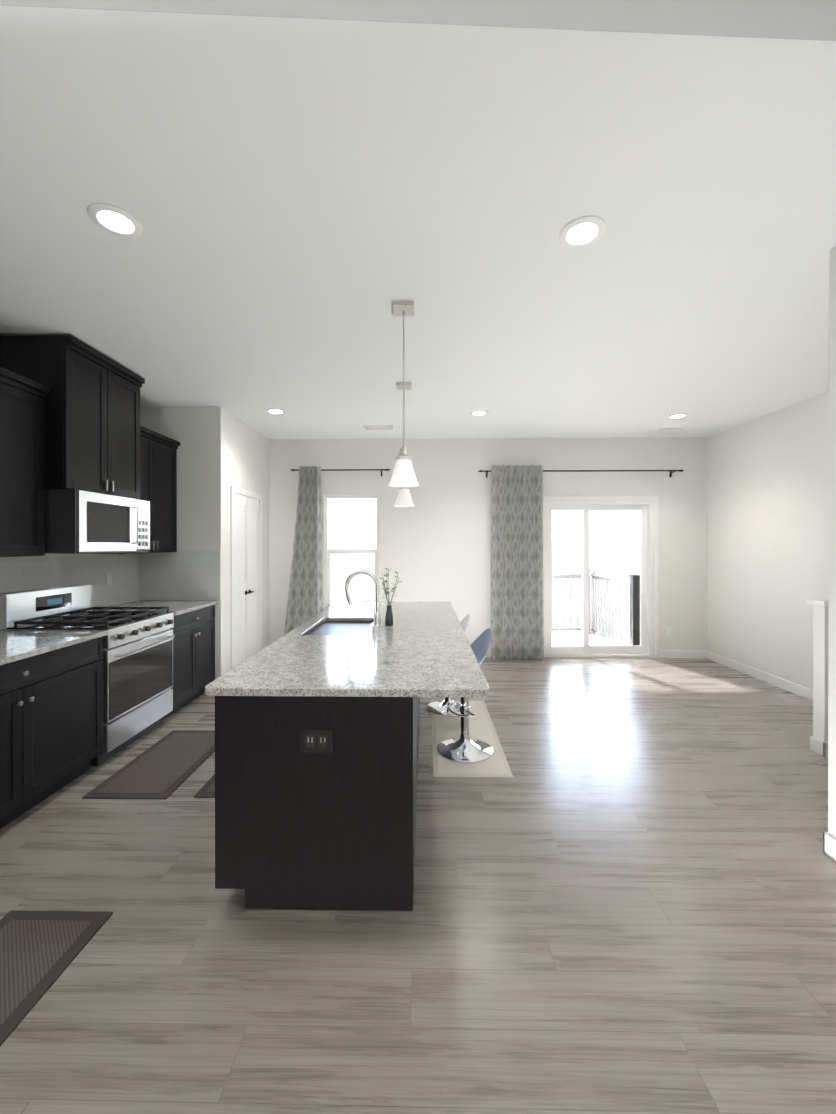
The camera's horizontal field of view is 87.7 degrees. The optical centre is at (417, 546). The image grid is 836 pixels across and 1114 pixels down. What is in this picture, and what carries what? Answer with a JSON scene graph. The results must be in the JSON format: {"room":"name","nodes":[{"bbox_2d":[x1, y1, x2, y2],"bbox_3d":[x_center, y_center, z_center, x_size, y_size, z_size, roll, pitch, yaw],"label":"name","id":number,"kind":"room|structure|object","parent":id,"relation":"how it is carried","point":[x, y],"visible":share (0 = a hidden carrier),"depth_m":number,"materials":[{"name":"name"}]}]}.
{"room":"kitchen","nodes":[
{"label":"kitchen","id":0,"kind":"room"},
{"bbox_2d":[140,406,268,678],"bbox_3d":[-2.450,-0.128,5.137,0.970,3.150,1.530,0,0,1],"label":"wall","id":1,"kind":"structure","parent":0,"point":[220,450],"depth_m":4.37,"materials":[{"name":"white paint"}]},
{"bbox_2d":[83,431,179,553],"bbox_3d":[-2.609,-0.471,3.989,0.381,1.061,0.747,0,0,1],"label":"upper cabinet","id":2,"kind":"object","parent":1,"relation":"attached to","point":[160,456],"depth_m":4.10,"materials":[{"name":"brown wood"}]},
{"bbox_2d":[230,486,261,668],"bbox_3d":[-1.969,0.405,5.006,0.036,2.085,0.850,0,0,1],"label":"door","id":3,"kind":"structure","parent":1,"relation":"attached to","point":[246,564],"depth_m":4.95,"materials":[{"name":"white wood"}]},
{"bbox_2d":[0,657,835,1113],"bbox_3d":[0.420,1.506,1.971,6.810,0.100,7.780,0,0,1],"label":"floor","id":4,"kind":"structure","parent":0,"point":[624,889],"depth_m":1.61,"materials":[{"name":"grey wood"}]},
{"bbox_2d":[0,637,102,828],"bbox_3d":[-2.443,1.017,2.277,0.764,0.874,1.145,0,0,1],"label":"base cabinet","id":5,"kind":"object","parent":4,"relation":"on","point":[51,712],"depth_m":2.43,"materials":[{"name":"brown wood"}]},
{"bbox_2d":[0,630,107,664],"bbox_3d":[-2.428,0.565,2.276,0.794,0.030,1.145,0,0,1],"label":"countertop","id":6,"kind":"structure","parent":5,"relation":"on","point":[15,645],"depth_m":2.54,"materials":[{"name":"grey stone"}]},
{"bbox_2d":[0,910,112,1045],"bbox_3d":[-1.421,1.452,1.270,0.410,0.010,0.920,0,0,1],"label":"area rug","id":7,"kind":"object","parent":4,"relation":"on","point":[40,951],"visible":1,"depth_m":1.56,"materials":[{"name":"grey fabric"}]},
{"bbox_2d":[0,584,174,765],"bbox_3d":[-2.391,0.885,3.234,0.826,1.135,0.750,0,0,1],"label":"range","id":8,"kind":"object","parent":4,"relation":"on","point":[137,659],"visible":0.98,"depth_m":3.12,"materials":[{"name":"silver metal"}]},
{"bbox_2d":[82,730,214,798],"bbox_3d":[-1.685,1.448,2.959,0.490,0.010,0.910,0,0,1],"label":"area rug","id":9,"kind":"object","parent":4,"relation":"on","point":[168,765],"visible":0.81,"depth_m":2.83,"materials":[{"name":"grey fabric"}]},
{"bbox_2d":[162,605,214,720],"bbox_3d":[-2.415,1.012,3.991,0.764,0.874,0.743,0,0,1],"label":"base cabinet","id":10,"kind":"object","parent":4,"relation":"on","point":[194,633],"depth_m":3.95,"materials":[{"name":"brown wood"}]},
{"bbox_2d":[96,601,217,616],"bbox_3d":[-2.400,0.560,3.990,0.794,0.030,0.743,0,0,1],"label":"countertop","id":11,"kind":"structure","parent":10,"relation":"on","point":[178,607],"depth_m":4.01,"materials":[{"name":"grey stone"}]},
{"bbox_2d":[194,774,214,797],"bbox_3d":[-1.091,1.448,2.885,0.400,0.010,0.740,0,0,1],"label":"area rug","id":12,"kind":"object","parent":4,"relation":"on","point":[207,790],"visible":0.19,"depth_m":2.58,"materials":[{"name":"grey fabric"}]},
{"bbox_2d":[215,698,419,915],"bbox_3d":[-0.418,1.015,2.978,0.838,0.875,2.531,0,0,1],"label":"kitchen island","id":13,"kind":"object","parent":4,"relation":"on","point":[316,739],"depth_m":1.72,"materials":[{"name":"brown wood"}]},
{"bbox_2d":[205,602,488,697],"bbox_3d":[-0.262,0.563,2.987,1.121,0.030,2.611,0,0,1],"label":"island countertop","id":14,"kind":"structure","parent":13,"relation":"on","point":[346,650],"depth_m":2.10,"materials":[{"name":"grey stone"}]},
{"bbox_2d":[380,568,401,625],"bbox_3d":[-0.192,0.348,3.014,0.184,0.396,0.166,0,0,1],"label":"potted plant","id":15,"kind":"object","parent":14,"relation":"on","point":[389,618],"visible":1,"depth_m":2.99,"materials":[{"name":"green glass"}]},
{"bbox_2d":[431,700,512,777],"bbox_3d":[0.358,1.447,3.407,0.500,0.009,1.350,0,0,1],"label":"area rug","id":16,"kind":"object","parent":4,"relation":"on","point":[495,764],"visible":0.68,"depth_m":3.16,"materials":[{"name":"beige fabric"}]},
{"bbox_2d":[427,613,470,716],"bbox_3d":[0.273,1.013,3.885,0.399,0.856,0.411,0,0,1],"label":"bar stool","id":17,"kind":"object","parent":16,"relation":"on","point":[439,707],"visible":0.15,"depth_m":3.81,"materials":[{"name":"silver metal"}]},
{"bbox_2d":[437,628,492,762],"bbox_3d":[0.331,1.016,3.091,0.397,0.856,0.417,0,0,1],"label":"bar stool","id":18,"kind":"object","parent":16,"relation":"on","point":[464,747],"visible":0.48,"depth_m":3.06,"materials":[{"name":"silver metal"}]},
{"bbox_2d":[0,0,835,438],"bbox_3d":[0.420,-1.544,1.962,6.810,0.300,7.780,0,0,1],"label":"ceiling","id":19,"kind":"structure","parent":0,"point":[306,192],"depth_m":1.78,"materials":[{"name":"white paint"}]},
{"bbox_2d":[87,203,142,237],"bbox_3d":[-1.293,-1.389,1.864,0.196,0.008,0.196,0,0,1],"label":"recessed light","id":20,"kind":"object","parent":19,"relation":"in","point":[114,220],"visible":1,"depth_m":1.86,"materials":[{"name":"white"}]},
{"bbox_2d":[266,408,284,414],"bbox_3d":[-1.476,-1.397,4.515,0.196,0.008,0.196,0,0,1],"label":"recessed light","id":21,"kind":"object","parent":19,"relation":"in","point":[275,411],"visible":0.96,"depth_m":4.51,"materials":[{"name":"white"}]},
{"bbox_2d":[362,426,393,429],"bbox_3d":[-0.465,-1.398,5.137,0.360,0.008,0.160,0,0,1],"label":"ceiling vent","id":22,"kind":"object","parent":19,"relation":"in","point":[378,427],"visible":0.96,"depth_m":5.12,"materials":[{"name":"white metal"}]},
{"bbox_2d":[389,301,418,486],"bbox_3d":[-0.083,-0.875,2.538,0.180,1.039,0.180,0,0,1],"label":"pendant light","id":23,"kind":"object","parent":19,"relation":"hanging from","point":[403,475],"visible":1,"depth_m":2.51,"materials":[{"name":"white glass"}]},
{"bbox_2d":[394,382,413,506],"bbox_3d":[-0.120,-0.874,3.768,0.180,1.049,0.180,0,0,1],"label":"pendant light","id":24,"kind":"object","parent":19,"relation":"hanging from","point":[404,499],"visible":0.81,"depth_m":3.72,"materials":[{"name":"white glass"}]},
{"bbox_2d":[470,410,488,415],"bbox_3d":[0.641,-1.397,4.570,0.196,0.008,0.196,0,0,1],"label":"recessed light","id":25,"kind":"object","parent":19,"relation":"in","point":[479,413],"visible":1,"depth_m":4.56,"materials":[{"name":"white"}]},
{"bbox_2d":[559,216,605,247],"bbox_3d":[0.729,-1.389,1.933,0.196,0.008,0.196,0,0,1],"label":"recessed light","id":26,"kind":"object","parent":19,"relation":"in","point":[584,231],"visible":1,"depth_m":1.92,"materials":[{"name":"white"}]},
{"bbox_2d":[654,428,682,431],"bbox_3d":[3.007,-1.399,5.242,0.260,0.008,0.160,0,0,1],"label":"ceiling vent","id":27,"kind":"object","parent":19,"relation":"in","point":[668,429],"visible":0.96,"depth_m":5.21,"materials":[{"name":"white metal"}]},
{"bbox_2d":[667,413,687,418],"bbox_3d":[2.788,-1.397,4.678,0.196,0.008,0.196,0,0,1],"label":"recessed light","id":28,"kind":"object","parent":19,"relation":"in","point":[678,415],"visible":0.96,"depth_m":4.67,"materials":[{"name":"white"}]},
{"bbox_2d":[269,438,706,653],"bbox_3d":[0.890,-0.130,5.759,5.690,3.150,0.180,0,0,1],"label":"wall","id":29,"kind":"structure","parent":0,"point":[435,543],"depth_m":5.67,"materials":[{"name":"white paint"}]},
{"bbox_2d":[325,495,378,608],"bbox_3d":[-0.873,0.085,5.753,0.725,1.520,0.150,0,0,1],"label":"window","id":30,"kind":"structure","parent":29,"relation":"in","point":[328,570],"depth_m":5.77,"materials":[{"name":"white plastic"}]},
{"bbox_2d":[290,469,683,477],"bbox_3d":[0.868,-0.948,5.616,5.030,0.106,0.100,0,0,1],"label":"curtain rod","id":31,"kind":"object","parent":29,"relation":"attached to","point":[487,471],"visible":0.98,"depth_m":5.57,"materials":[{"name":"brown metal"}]},
{"bbox_2d":[284,466,322,634],"bbox_3d":[-1.486,0.203,5.551,0.554,2.455,0.120,0,0,1],"label":"curtain","id":32,"kind":"object","parent":31,"relation":"hanging from","point":[305,599],"visible":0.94,"depth_m":5.58,"materials":[{"name":"fabric"}]},
{"bbox_2d":[491,465,543,660],"bbox_3d":[1.268,0.203,5.501,0.681,2.455,0.136,0,0,1],"label":"curtain","id":33,"kind":"object","parent":31,"relation":"hanging from","point":[517,616],"visible":1,"depth_m":5.53,"materials":[{"name":"fabric"}]},
{"bbox_2d":[485,650,490,656],"bbox_3d":[-0.198,1.395,5.685,3.515,0.100,0.013,0,0,1],"label":"baseboard","id":34,"kind":"structure","parent":29,"relation":"attached to","point":[488,654],"depth_m":5.66,"materials":[{"name":"white"}]},
{"bbox_2d":[543,496,657,657],"bbox_3d":[2.334,0.398,5.714,1.540,2.095,0.168,0,0,1],"label":"sliding door","id":35,"kind":"structure","parent":29,"relation":"attached to","point":[646,507],"depth_m":5.67,"materials":[{"name":"white plastic"}]},
{"bbox_2d":[666,627,671,635],"bbox_3d":[3.241,1.108,5.631,0.075,0.115,0.006,0,0,1],"label":"outlet","id":36,"kind":"object","parent":29,"relation":"attached to","point":[668,631],"visible":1,"depth_m":5.63,"materials":[{"name":"white plastic"}]},
{"bbox_2d":[658,650,705,657],"bbox_3d":[3.405,1.395,5.628,0.595,0.100,0.013,0,0,1],"label":"baseboard","id":37,"kind":"structure","parent":29,"relation":"attached to","point":[661,653],"depth_m":5.62,"materials":[{"name":"white wood"}]},
{"bbox_2d":[707,391,828,689],"bbox_3d":[3.781,-0.125,3.913,0.150,3.150,3.780,0,0,1],"label":"wall","id":38,"kind":"structure","parent":0,"point":[767,526],"depth_m":4.59,"materials":[{"name":"white paint"}]},
{"bbox_2d":[706,650,812,700],"bbox_3d":[3.698,1.400,3.829,0.013,0.100,3.600,0,0,1],"label":"baseboard","id":39,"kind":"structure","parent":38,"relation":"attached to","point":[794,688],"depth_m":4.67,"materials":[{"name":"white"}]},
{"bbox_2d":[807,599,828,756],"bbox_3d":[3.240,0.915,3.050,0.905,1.075,0.140,0,0,1],"label":"wall","id":40,"kind":"structure","parent":0,"point":[819,741],"depth_m":3.04,"materials":[{"name":"white paint"}]},
{"bbox_2d":[828,246,835,838],"bbox_3d":[2.849,-0.114,0.037,1.890,3.150,4.000,0,0,1],"label":"wall","id":41,"kind":"structure","parent":0,"point":[832,595],"depth_m":2.03,"materials":[{"name":"white paint"}]},
{"bbox_2d":[823,832,835,861],"bbox_3d":[1.900,1.411,0.153,0.013,0.100,3.833,0,0,1],"label":"baseboard","id":42,"kind":"structure","parent":41,"relation":"attached to","point":[829,845],"depth_m":2.03,"materials":[{"name":"white wood"}]},
{"bbox_3d":[-2.922,-0.117,1.254,0.150,3.150,6.250,0,0,1],"label":"wall","id":43,"kind":"structure","parent":0,"visible":0},
{"bbox_2d":[0,371,47,556],"bbox_3d":[-2.637,-0.466,2.277,0.381,1.061,1.148,0,0,1],"label":"upper cabinet","id":44,"kind":"object","parent":43,"relation":"attached to","point":[23,407],"depth_m":2.69,"materials":[{"name":"brown wood"}]},
{"bbox_2d":[0,553,139,606],"bbox_3d":[-2.815,0.294,3.044,0.007,0.503,2.670,0,0,1],"label":"backsplash","id":45,"kind":"structure","parent":43,"relation":"attached to","point":[25,573],"depth_m":3.62,"materials":[{"name":"tile"}]},
{"bbox_2d":[106,572,111,584],"bbox_3d":[-2.794,0.293,3.934,0.007,0.115,0.070,0,0,1],"label":"outlet","id":46,"kind":"object","parent":45,"relation":"attached to","point":[108,578],"visible":1,"depth_m":3.94,"materials":[{"name":"white plastic"}]},
{"bbox_2d":[0,339,143,499],"bbox_3d":[-2.556,-0.861,3.231,0.512,0.966,0.756,0,0,1],"label":"upper cabinet","id":47,"kind":"object","parent":43,"relation":"attached to","point":[69,411],"depth_m":3.02,"materials":[{"name":"brown wood"}]},
{"bbox_2d":[45,489,149,553],"bbox_3d":[-2.494,-0.163,3.233,0.635,0.421,0.746,0,0,1],"label":"microwave","id":48,"kind":"object","parent":47,"relation":"attached to","point":[79,522],"visible":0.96,"depth_m":2.98,"materials":[{"name":"silver metal"}]},
{"bbox_2d":[140,550,219,599],"bbox_3d":[-2.374,0.290,4.368,0.786,0.503,0.007,0,0,1],"label":"backsplash","id":49,"kind":"structure","parent":43,"relation":"attached to","point":[186,575],"depth_m":4.37,"materials":[{"name":"tile"}]},
{"label":"outside","id":50,"kind":"structure","parent":0,"visible":0},
{"bbox_2d":[330,553,639,644],"bbox_3d":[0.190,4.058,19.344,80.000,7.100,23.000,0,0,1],"label":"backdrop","id":51,"kind":"structure","parent":50,"point":[622,567],"depth_m":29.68,"materials":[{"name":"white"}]},
{"bbox_2d":[552,633,612,645],"bbox_3d":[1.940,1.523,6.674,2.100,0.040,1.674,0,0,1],"label":"floor","id":52,"kind":"structure","parent":50,"point":[560,637],"depth_m":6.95,"materials":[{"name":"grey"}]},
{"bbox_2d":[552,569,639,644],"bbox_3d":[1.915,0.943,6.661,2.160,1.120,1.640,0,0,1],"label":"deck railing","id":53,"kind":"object","parent":52,"relation":"on","point":[636,611],"depth_m":6.62,"materials":[{"name":"black metal"}]}
]}

